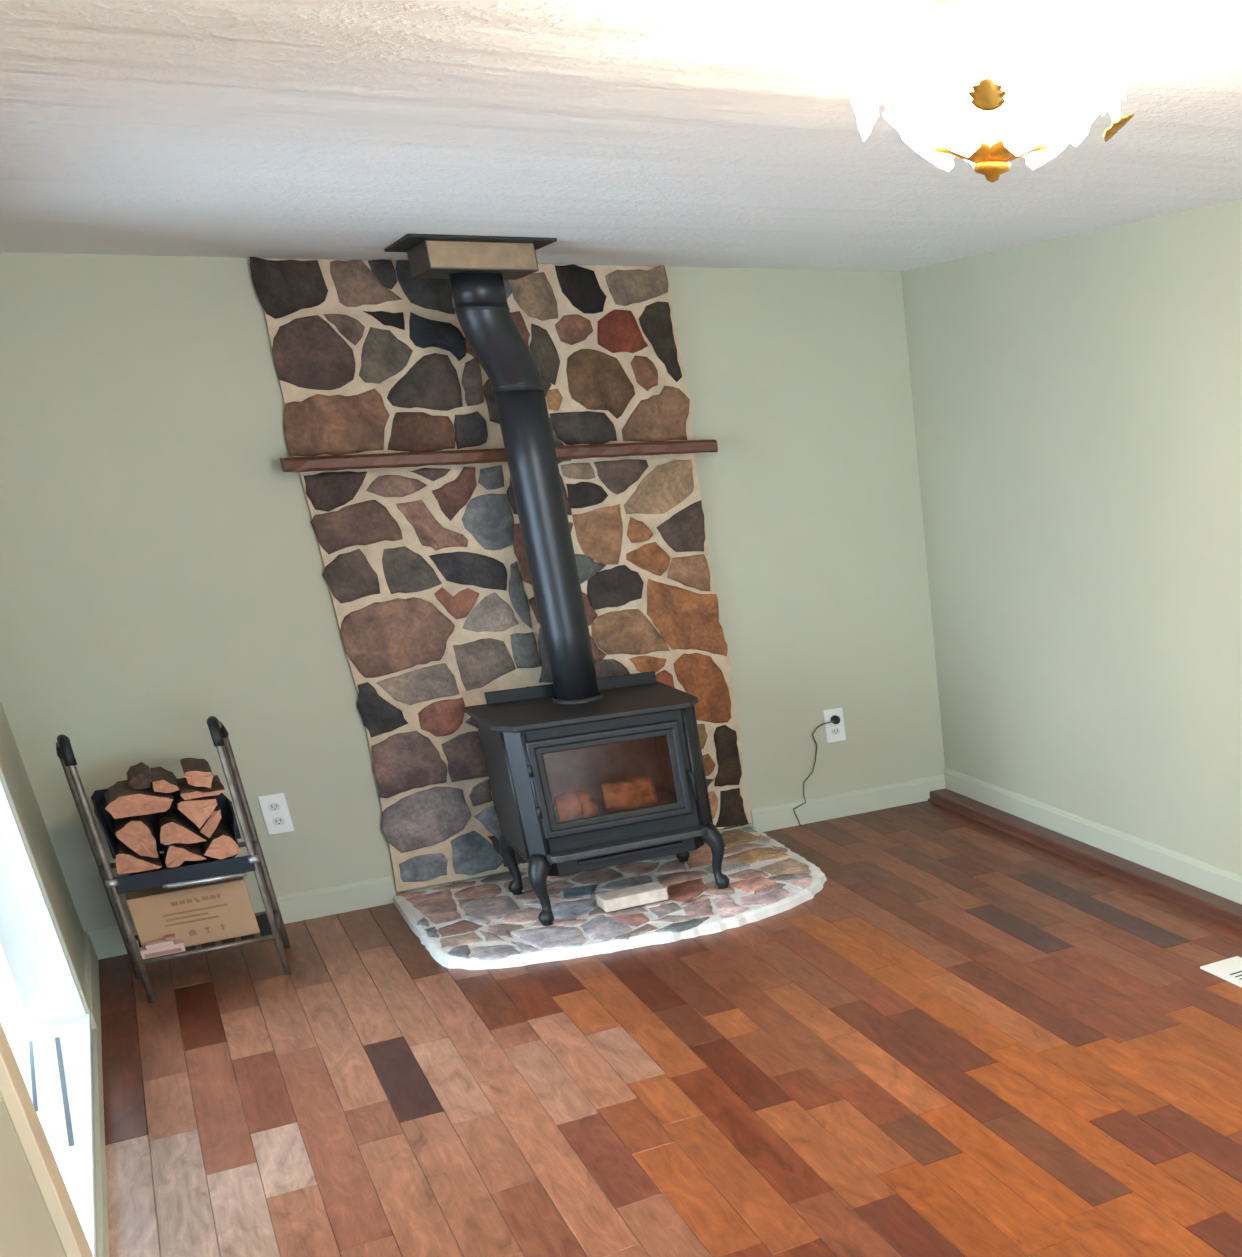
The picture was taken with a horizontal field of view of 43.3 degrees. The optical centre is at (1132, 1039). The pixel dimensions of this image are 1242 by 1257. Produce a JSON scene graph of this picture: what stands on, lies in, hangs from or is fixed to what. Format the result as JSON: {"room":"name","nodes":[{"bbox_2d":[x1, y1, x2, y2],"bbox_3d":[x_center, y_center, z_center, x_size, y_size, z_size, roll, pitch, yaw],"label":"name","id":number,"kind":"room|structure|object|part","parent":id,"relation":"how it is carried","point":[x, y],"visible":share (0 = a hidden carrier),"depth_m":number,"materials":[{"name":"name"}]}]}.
{"room":"living room","nodes":[
{"label":"living room","id":0,"kind":"room"},
{"bbox_2d":[0,699,91,1256],"bbox_3d":[-1.845,-0.047,1.895,0.150,2.560,8.200,-17,28,-30],"label":"wall","id":1,"kind":"structure","parent":0,"point":[27,1229],"depth_m":2.95,"materials":[{"name":"green paint"}]},
{"bbox_2d":[0,763,108,1256],"bbox_3d":[-3.037,-0.557,3.474,0.296,2.240,2.215,-17,28,-30],"label":"window","id":2,"kind":"structure","parent":1,"relation":"in","point":[51,1076],"depth_m":4.34,"materials":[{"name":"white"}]},
{"bbox_3d":[-3.447,-0.753,3.814,0.038,1.948,0.993,-17,28,-30],"label":"panel","id":3,"kind":"part","parent":2,"relation":"part of","materials":[{"name":"white plastic"}]},
{"bbox_3d":[-3.124,0.368,3.913,0.120,0.200,1.950,-17,28,-30],"label":"sill","id":4,"kind":"part","parent":2,"relation":"part of","materials":[{"name":"white plastic"}]},
{"bbox_3d":[-2.332,-0.303,2.727,0.026,2.140,0.120,-17,28,-30],"label":"casing","id":5,"kind":"part","parent":2,"relation":"part of","materials":[{"name":"beige paint"}]},
{"bbox_3d":[-2.401,-0.338,2.811,0.016,2.140,0.108,-17,28,-30],"label":"casing","id":6,"kind":"part","parent":2,"relation":"part of","materials":[{"name":"beige paint"}]},
{"bbox_3d":[-3.548,-0.972,4.344,0.012,2.120,0.049,-17,28,-30],"label":"casing","id":7,"kind":"part","parent":2,"relation":"part of","materials":[{"name":"green paint"}]},
{"bbox_3d":[-3.012,0.248,3.946,0.160,0.015,1.950,-17,28,-30],"label":"sill","id":8,"kind":"part","parent":2,"relation":"part of","materials":[{"name":"white plastic"}]},
{"bbox_2d":[84,932,101,1038],"bbox_3d":[-3.782,-0.211,5.114,0.015,0.118,0.979,-17,28,-30],"label":"baseboard","id":9,"kind":"structure","parent":1,"relation":"attached to","point":[91,962],"depth_m":5.07,"materials":[{"name":"green paint"}]},
{"bbox_2d":[0,253,944,930],"bbox_3d":[-2.607,-1.884,6.056,4.068,2.560,0.150,-17,28,-30],"label":"wall","id":10,"kind":"structure","parent":0,"point":[162,568],"depth_m":5.51,"materials":[{"name":"green paint"}]},
{"bbox_2d":[84,875,395,959],"bbox_3d":[-3.621,-0.509,5.765,1.095,0.118,0.015,-17,28,-30],"label":"baseboard","id":11,"kind":"structure","parent":10,"relation":"attached to","point":[107,942],"depth_m":5.88,"materials":[{"name":"green paint"}]},
{"bbox_2d":[258,793,294,834],"bbox_3d":[-3.473,-0.917,5.707,0.094,0.160,0.011,-17,28,-30],"label":"wall outlet","id":12,"kind":"object","parent":10,"relation":"attached to","point":[274,807],"visible":1,"depth_m":5.71,"materials":[{"name":"white plastic"}]},
{"bbox_2d":[268,803,279,810],"bbox_3d":[-3.473,-0.944,5.692,0.042,0.029,0.004,-17,28,-30],"label":"receptacle","id":13,"kind":"object","parent":12,"relation":"attached to","point":[271,806],"depth_m":5.69,"materials":[{"name":"white plastic"}]},
{"bbox_2d":[272,817,283,824],"bbox_3d":[-3.470,-0.889,5.717,0.042,0.029,0.004,-17,28,-30],"label":"receptacle","id":14,"kind":"object","parent":12,"relation":"attached to","point":[275,820],"depth_m":5.71,"materials":[{"name":"white plastic"}]},
{"bbox_2d":[247,257,752,891],"bbox_3d":[-2.541,-1.938,5.951,1.598,2.398,0.050,-17,28,-30],"label":"stone panel","id":15,"kind":"object","parent":10,"relation":"attached to","point":[426,573],"visible":0.77,"depth_m":5.81,"materials":[{"name":"stone"}]},
{"bbox_2d":[280,440,717,471],"bbox_3d":[-2.499,-2.366,5.685,1.653,0.054,0.121,-17,28,-30],"label":"mantel shelf","id":16,"kind":"object","parent":15,"relation":"attached to","point":[453,457],"visible":0.9,"depth_m":5.55,"materials":[{"name":"brown wood"}]},
{"bbox_2d":[823,708,845,742],"bbox_3d":[-1.468,-1.553,6.941,0.100,0.160,0.011,-17,28,-30],"label":"wall outlet","id":17,"kind":"object","parent":10,"relation":"attached to","point":[834,732],"visible":1,"depth_m":6.94,"materials":[{"name":"white plastic"}]},
{"bbox_2d":[793,715,839,826],"bbox_3d":[-1.551,-1.327,6.939,0.299,0.507,0.041,-19,29,-34],"label":"cord","id":18,"kind":"object","parent":17,"relation":"attached to","point":[835,719],"visible":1,"depth_m":6.91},
{"bbox_2d":[832,728,839,734],"bbox_3d":[-1.466,-1.525,6.951,0.042,0.029,0.004,-17,28,-30],"label":"receptacle","id":19,"kind":"object","parent":17,"relation":"attached to","point":[835,731],"depth_m":6.95,"materials":[{"name":"white plastic"}]},
{"bbox_2d":[750,774,945,831],"bbox_3d":[-1.413,-1.202,7.128,1.068,0.118,0.015,-17,28,-30],"label":"baseboard","id":20,"kind":"structure","parent":10,"relation":"attached to","point":[774,817],"depth_m":7.10,"materials":[{"name":"green paint"}]},
{"bbox_2d":[0,0,1241,270],"bbox_3d":[-0.280,-1.774,2.341,4.068,0.120,8.500,-17,28,-30],"label":"ceiling","id":21,"kind":"structure","parent":0,"point":[668,133],"depth_m":3.20,"materials":[{"name":"white paint"}]},
{"bbox_2d":[384,234,556,279],"bbox_3d":[-2.326,-2.753,4.958,0.479,0.096,0.470,-17,28,-30],"label":"box","id":22,"kind":"object","parent":21,"relation":"attached to","point":[432,256],"visible":1,"depth_m":4.84,"materials":[{"name":"wood"}]},
{"bbox_3d":[-2.327,-2.792,4.940,0.479,0.010,0.470,-17,28,-30],"label":"ceiling plate","id":23,"kind":"part","parent":22,"relation":"part of","materials":[{"name":"black metal"}]},
{"bbox_2d":[819,0,1154,182],"bbox_3d":[-0.246,-1.604,2.385,0.570,0.259,0.543,-17,28,-30],"label":"ceiling light","id":24,"kind":"object","parent":21,"relation":"attached to","point":[1030,46],"visible":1,"depth_m":2.37,"materials":[{"name":"white glass"}]},
{"bbox_3d":[-0.415,-1.662,2.358,0.196,0.120,0.209,-17,28,-30],"label":"glass","id":25,"kind":"part","parent":24,"relation":"part of","materials":[{"name":"white glass"}]},
{"bbox_3d":[-0.407,-1.618,2.259,0.185,0.120,0.225,-17,28,-30],"label":"glass","id":26,"kind":"part","parent":24,"relation":"part of","materials":[{"name":"white glass"}]},
{"bbox_3d":[-0.388,-1.709,2.462,0.219,0.120,0.198,-17,28,-30],"label":"glass","id":27,"kind":"part","parent":24,"relation":"part of","materials":[{"name":"white glass"}]},
{"bbox_3d":[-0.308,-1.602,2.216,0.196,0.120,0.209,-17,28,-30],"label":"glass","id":28,"kind":"part","parent":24,"relation":"part of","materials":[{"name":"white glass"}]},
{"bbox_3d":[-0.317,-1.617,2.382,0.054,0.138,0.054,-17,28,-30],"label":"bulb","id":29,"kind":"part","parent":24,"relation":"part of","materials":[{"name":"white glass"}]},
{"bbox_3d":[-0.306,-1.735,2.512,0.219,0.120,0.198,-17,28,-30],"label":"glass","id":30,"kind":"part","parent":24,"relation":"part of","materials":[{"name":"white glass"}]},
{"bbox_3d":[-0.246,-1.591,2.391,0.016,0.198,0.015,-17,28,-30],"label":"stem","id":31,"kind":"part","parent":24,"relation":"part of","materials":[{"name":"white metal"}]},
{"bbox_3d":[-0.215,-1.594,2.321,0.054,0.138,0.054,-17,28,-30],"label":"bulb","id":32,"kind":"part","parent":24,"relation":"part of","materials":[{"name":"white glass"}]},
{"bbox_3d":[-0.192,-1.599,2.200,0.219,0.120,0.198,-17,28,-30],"label":"glass","id":33,"kind":"part","parent":24,"relation":"part of","materials":[{"name":"white glass"}]},
{"bbox_3d":[-0.209,-1.643,2.432,0.054,0.138,0.054,-17,28,-30],"label":"bulb","id":34,"kind":"part","parent":24,"relation":"part of","materials":[{"name":"white glass"}]},
{"bbox_3d":[-0.189,-1.732,2.497,0.196,0.120,0.209,-17,28,-30],"label":"glass","id":35,"kind":"part","parent":24,"relation":"part of","materials":[{"name":"white glass"}]},
{"bbox_3d":[-0.090,-1.717,2.454,0.185,0.120,0.225,-17,28,-30],"label":"glass","id":36,"kind":"part","parent":24,"relation":"part of","materials":[{"name":"white glass"}]},
{"bbox_3d":[-0.110,-1.625,2.251,0.219,0.120,0.198,-17,28,-30],"label":"glass","id":37,"kind":"part","parent":24,"relation":"part of","materials":[{"name":"white glass"}]},
{"bbox_3d":[-0.083,-1.673,2.355,0.196,0.120,0.209,-17,28,-30],"label":"glass","id":38,"kind":"part","parent":24,"relation":"part of","materials":[{"name":"white glass"}]},
{"bbox_2d":[99,801,1241,1256],"bbox_3d":[-0.193,0.560,3.388,3.768,0.120,8.200,-17,28,-30],"label":"floor","id":39,"kind":"structure","parent":0,"point":[975,1038],"depth_m":4.30,"materials":[{"name":"brown wood"}]},
{"bbox_2d":[56,716,290,1002],"bbox_3d":[-3.462,-0.678,5.111,0.525,0.951,0.383,-17,28,-30],"label":"rack","id":40,"kind":"object","parent":39,"relation":"on","point":[270,922],"visible":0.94,"depth_m":5.05,"materials":[{"name":"metal"}]},
{"bbox_3d":[-3.657,-0.580,5.020,0.018,0.018,0.342,-21,30,-35],"label":"rail","id":41,"kind":"part","parent":40,"relation":"part of","materials":[{"name":"metal"}]},
{"bbox_3d":[-3.648,-0.325,5.134,0.018,0.018,0.342,-21,30,-35],"label":"rail","id":42,"kind":"part","parent":40,"relation":"part of","materials":[{"name":"metal"}]},
{"bbox_2d":[115,838,162,873],"bbox_3d":[-3.555,-0.667,5.019,0.135,0.074,0.286,-17,28,-30],"label":"log","id":43,"kind":"object","parent":40,"relation":"in","point":[127,860],"visible":0.69,"depth_m":4.92,"materials":[{"name":"brown wood"}]},
{"bbox_2d":[115,815,158,857],"bbox_3d":[-3.542,-0.738,4.999,0.108,0.139,0.286,-17,28,-30],"label":"log","id":44,"kind":"object","parent":43,"relation":"on","point":[136,832],"visible":0.81,"depth_m":4.90,"materials":[{"name":"brown wood"}]},
{"bbox_2d":[104,780,172,818],"bbox_3d":[-3.514,-0.860,4.975,0.202,0.075,0.296,-17,28,-30],"label":"log","id":45,"kind":"object","parent":44,"relation":"on","point":[122,801],"visible":0.84,"depth_m":4.88,"materials":[{"name":"brown wood"}]},
{"bbox_2d":[127,762,151,789],"bbox_3d":[-3.517,-0.936,4.979,0.072,0.054,0.229,-17,28,-30],"label":"log","id":46,"kind":"object","parent":45,"relation":"on","point":[138,776],"visible":1,"depth_m":4.91,"materials":[{"name":"brown wood"}]},
{"bbox_2d":[150,767,179,792],"bbox_3d":[-3.448,-0.928,5.009,0.077,0.046,0.277,-17,28,-30],"label":"log","id":47,"kind":"object","parent":45,"relation":"on","point":[164,781],"visible":0.98,"depth_m":4.93,"materials":[{"name":"brown wood"}]},
{"bbox_2d":[139,939,185,958],"bbox_3d":[-3.498,-0.326,5.075,0.134,0.036,0.055,-17,28,-30],"label":"packet","id":48,"kind":"object","parent":40,"relation":"on","point":[178,946],"visible":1,"depth_m":5.05,"materials":[{"name":"pink paper"}]},
{"bbox_2d":[145,934,175,949],"bbox_3d":[-3.494,-0.352,5.057,0.095,0.027,0.046,-17,28,-30],"label":"packet","id":49,"kind":"object","parent":48,"relation":"on","point":[168,940],"visible":1,"depth_m":5.05,"materials":[{"name":"paper"}]},
{"bbox_2d":[144,948,181,957],"bbox_3d":[-3.484,-0.314,5.055,0.112,0.013,0.001,-17,28,-30],"label":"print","id":50,"kind":"object","parent":48,"relation":"attached to","point":[151,953],"depth_m":5.05},
{"bbox_3d":[-3.563,-0.694,5.266,0.496,0.020,0.020,-17,28,-30],"label":"cross rail","id":51,"kind":"part","parent":40,"relation":"part of","materials":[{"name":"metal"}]},
{"bbox_2d":[161,842,206,867],"bbox_3d":[-3.443,-0.704,5.096,0.125,0.081,0.300,-17,28,-30],"label":"log","id":52,"kind":"object","parent":40,"relation":"in","point":[175,854],"visible":0.69,"depth_m":4.99,"materials":[{"name":"brown wood"}]},
{"bbox_2d":[157,808,206,844],"bbox_3d":[-3.433,-0.775,5.065,0.137,0.085,0.287,-17,28,-30],"label":"log","id":53,"kind":"object","parent":52,"relation":"on","point":[174,826],"visible":0.87,"depth_m":4.98,"materials":[{"name":"brown wood"}]},
{"bbox_2d":[125,877,259,946],"bbox_3d":[-3.486,-0.487,5.220,0.368,0.210,0.241,-17,28,-30],"label":"cardboard box","id":54,"kind":"object","parent":40,"relation":"on","point":[197,914],"visible":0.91,"depth_m":5.13,"materials":[{"name":"brown cardboard"}]},
{"bbox_3d":[-3.554,-0.439,5.381,0.496,0.020,0.020,-17,28,-30],"label":"cross rail","id":55,"kind":"part","parent":40,"relation":"part of","materials":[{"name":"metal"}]},
{"bbox_3d":[-3.360,-0.330,5.123,0.432,0.020,0.020,-17,28,-30],"label":"cross rail","id":56,"kind":"part","parent":40,"relation":"part of","materials":[{"name":"metal"}]},
{"bbox_2d":[200,820,240,859],"bbox_3d":[-3.350,-0.738,5.154,0.116,0.086,0.303,-17,28,-30],"label":"log","id":57,"kind":"object","parent":40,"relation":"in","point":[221,844],"visible":0.78,"depth_m":5.05,"materials":[{"name":"brown wood"}]},
{"bbox_2d":[199,797,220,837],"bbox_3d":[-3.358,-0.811,5.115,0.082,0.096,0.270,-17,28,-30],"label":"log","id":58,"kind":"object","parent":57,"relation":"on","point":[212,822],"visible":0.53,"depth_m":5.02,"materials":[{"name":"brown wood"}]},
{"bbox_2d":[174,790,216,828],"bbox_3d":[-3.375,-0.844,5.078,0.121,0.104,0.284,-17,28,-30],"label":"log","id":59,"kind":"object","parent":58,"relation":"on","point":[198,810],"visible":0.77,"depth_m":4.97,"materials":[{"name":"brown wood"}]},
{"bbox_2d":[177,775,224,799],"bbox_3d":[-3.359,-0.915,5.070,0.135,0.026,0.298,-17,28,-30],"label":"log","id":60,"kind":"object","parent":59,"relation":"on","point":[187,791],"visible":0.74,"depth_m":4.99,"materials":[{"name":"brown wood"}]},
{"bbox_2d":[180,758,212,787],"bbox_3d":[-3.359,-0.960,5.056,0.086,0.070,0.288,-17,28,-30],"label":"log","id":61,"kind":"object","parent":60,"relation":"on","point":[198,773],"visible":1,"depth_m":4.96,"materials":[{"name":"brown wood"}]},
{"bbox_3d":[-3.276,-0.700,5.255,0.018,0.018,0.342,-15,27,-26],"label":"rail","id":62,"kind":"part","parent":40,"relation":"part of","materials":[{"name":"metal"}]},
{"bbox_3d":[-3.266,-0.445,5.370,0.018,0.018,0.342,-15,27,-26],"label":"rail","id":63,"kind":"part","parent":40,"relation":"part of","materials":[{"name":"metal"}]},
{"bbox_2d":[394,826,826,969],"bbox_3d":[-2.142,-0.616,5.967,1.636,0.048,1.318,-17,28,-30],"label":"hearth","id":64,"kind":"object","parent":39,"relation":"on","point":[478,923],"visible":0.8,"depth_m":5.78,"materials":[{"name":"stone"}]},
{"bbox_2d":[463,671,728,925],"bbox_3d":[-2.167,-1.003,5.760,0.796,0.828,0.650,-17,28,-30],"label":"wood stove","id":65,"kind":"object","parent":64,"relation":"on","point":[538,746],"visible":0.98,"depth_m":5.61,"materials":[{"name":"black metal"}]},
{"bbox_3d":[-2.590,-0.751,5.900,0.107,0.283,0.082,0,24,4],"label":"leg","id":66,"kind":"part","parent":65,"relation":"part of","materials":[{"name":"black metal"}]},
{"bbox_2d":[448,272,598,699],"bbox_3d":[-2.291,-2.057,5.350,0.185,1.498,0.304,4,25,13],"label":"pipe","id":67,"kind":"object","parent":65,"relation":"on","point":[482,309],"visible":1,"depth_m":5.31,"materials":[{"name":"black metal"}]},
{"bbox_3d":[-2.170,-0.854,5.840,0.736,0.012,0.530,-17,28,-30],"label":"plate","id":68,"kind":"part","parent":65,"relation":"part of","materials":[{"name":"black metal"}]},
{"bbox_3d":[-2.313,-0.596,5.531,0.082,0.283,0.107,5,25,16],"label":"leg","id":69,"kind":"part","parent":65,"relation":"part of","materials":[{"name":"black metal"}]},
{"bbox_2d":[555,791,597,821],"bbox_3d":[-2.217,-0.931,5.592,0.158,0.120,0.115,-17,28,-30],"label":"log","id":70,"kind":"object","parent":65,"relation":"on","point":[570,806],"visible":0.94,"depth_m":5.55,"materials":[{"name":"brown wood"}]},
{"bbox_3d":[-2.196,-1.337,5.637,0.796,0.024,0.590,-17,28,-30],"label":"plate","id":71,"kind":"part","parent":65,"relation":"part of","materials":[{"name":"metal"}]},
{"bbox_3d":[-2.035,-1.021,5.501,0.580,0.376,0.031,-17,28,-30],"label":"door","id":72,"kind":"part","parent":65,"relation":"part of","materials":[{"name":"black metal"}]},
{"bbox_3d":[-2.037,-1.022,5.504,0.530,0.326,0.020,-17,28,-30],"label":"door moulding","id":73,"kind":"part","parent":65,"relation":"part of","materials":[{"name":"metal"}]},
{"bbox_3d":[-2.035,-1.010,5.543,0.610,0.506,0.024,-17,28,-30],"label":"frame","id":74,"kind":"part","parent":65,"relation":"part of","materials":[{"name":"black metal"}]},
{"bbox_3d":[-2.028,-0.829,5.624,0.604,0.105,0.022,-17,28,-30],"label":"panel","id":75,"kind":"part","parent":65,"relation":"part of","materials":[{"name":"black metal"}]},
{"bbox_2d":[601,776,657,811],"bbox_3d":[-2.044,-0.999,5.724,0.231,0.128,0.128,-17,28,-30],"label":"log","id":76,"kind":"object","parent":65,"relation":"on","point":[635,793],"visible":0.99,"depth_m":5.68,"materials":[{"name":"brown wood"}]},
{"bbox_3d":[-2.028,-0.927,6.247,0.082,0.283,0.107,5,25,16],"label":"leg","id":77,"kind":"part","parent":65,"relation":"part of","materials":[{"name":"black metal"}]},
{"bbox_3d":[-1.767,-1.026,5.659,0.016,0.112,0.044,-17,28,-30],"label":"handle","id":78,"kind":"part","parent":65,"relation":"part of","materials":[{"name":"black metal"}]},
{"bbox_3d":[-1.751,-0.772,5.878,0.107,0.283,0.082,0,24,4],"label":"leg","id":79,"kind":"part","parent":65,"relation":"part of","materials":[{"name":"black metal"}]},
{"bbox_2d":[596,881,667,911],"bbox_3d":[-2.054,-0.589,5.775,0.256,0.050,0.124,-18,28,-31],"label":"firebrick","id":80,"kind":"object","parent":64,"relation":"on","point":[647,893],"visible":1,"depth_m":5.74,"materials":[{"name":"beige brick"}]},
{"bbox_2d":[928,788,1241,930],"bbox_3d":[1.297,0.017,4.271,0.109,0.046,8.174,-17,28,-30],"label":"curb","id":81,"kind":"object","parent":39,"relation":"on","point":[1221,909],"visible":1,"depth_m":6.16,"materials":[{"name":"red wood"}]},
{"bbox_2d":[1200,956,1241,987],"bbox_3d":[0.440,-0.208,4.893,0.170,0.007,0.455,-17,28,-30],"label":"floor vent","id":82,"kind":"object","parent":39,"relation":"in","point":[1230,969],"visible":1,"depth_m":4.99,"materials":[{"name":"white metal"}]},
{"bbox_2d":[901,198,1241,875],"bbox_3d":[1.376,-1.058,3.882,0.150,2.560,8.200,-17,28,-30],"label":"wall","id":83,"kind":"structure","parent":0,"point":[1077,398],"depth_m":5.72,"materials":[{"name":"green paint"}]},
{"bbox_2d":[944,767,1241,904],"bbox_3d":[1.350,-0.047,4.277,0.015,0.155,8.184,-17,28,-30],"label":"baseboard","id":84,"kind":"structure","parent":83,"relation":"attached to","point":[1218,881],"depth_m":6.22,"materials":[{"name":"green paint"}]},
{"label":"outside","id":85,"kind":"structure","parent":0,"visible":0},
{"bbox_2d":[0,945,30,1028],"bbox_3d":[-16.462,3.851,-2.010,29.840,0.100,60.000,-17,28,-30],"label":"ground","id":86,"kind":"structure","parent":85,"point":[23,1021],"depth_m":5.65,"materials":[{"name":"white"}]},
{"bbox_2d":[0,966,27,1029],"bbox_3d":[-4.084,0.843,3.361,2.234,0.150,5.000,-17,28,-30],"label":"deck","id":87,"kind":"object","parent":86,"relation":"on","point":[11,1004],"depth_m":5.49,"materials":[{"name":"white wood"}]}
]}

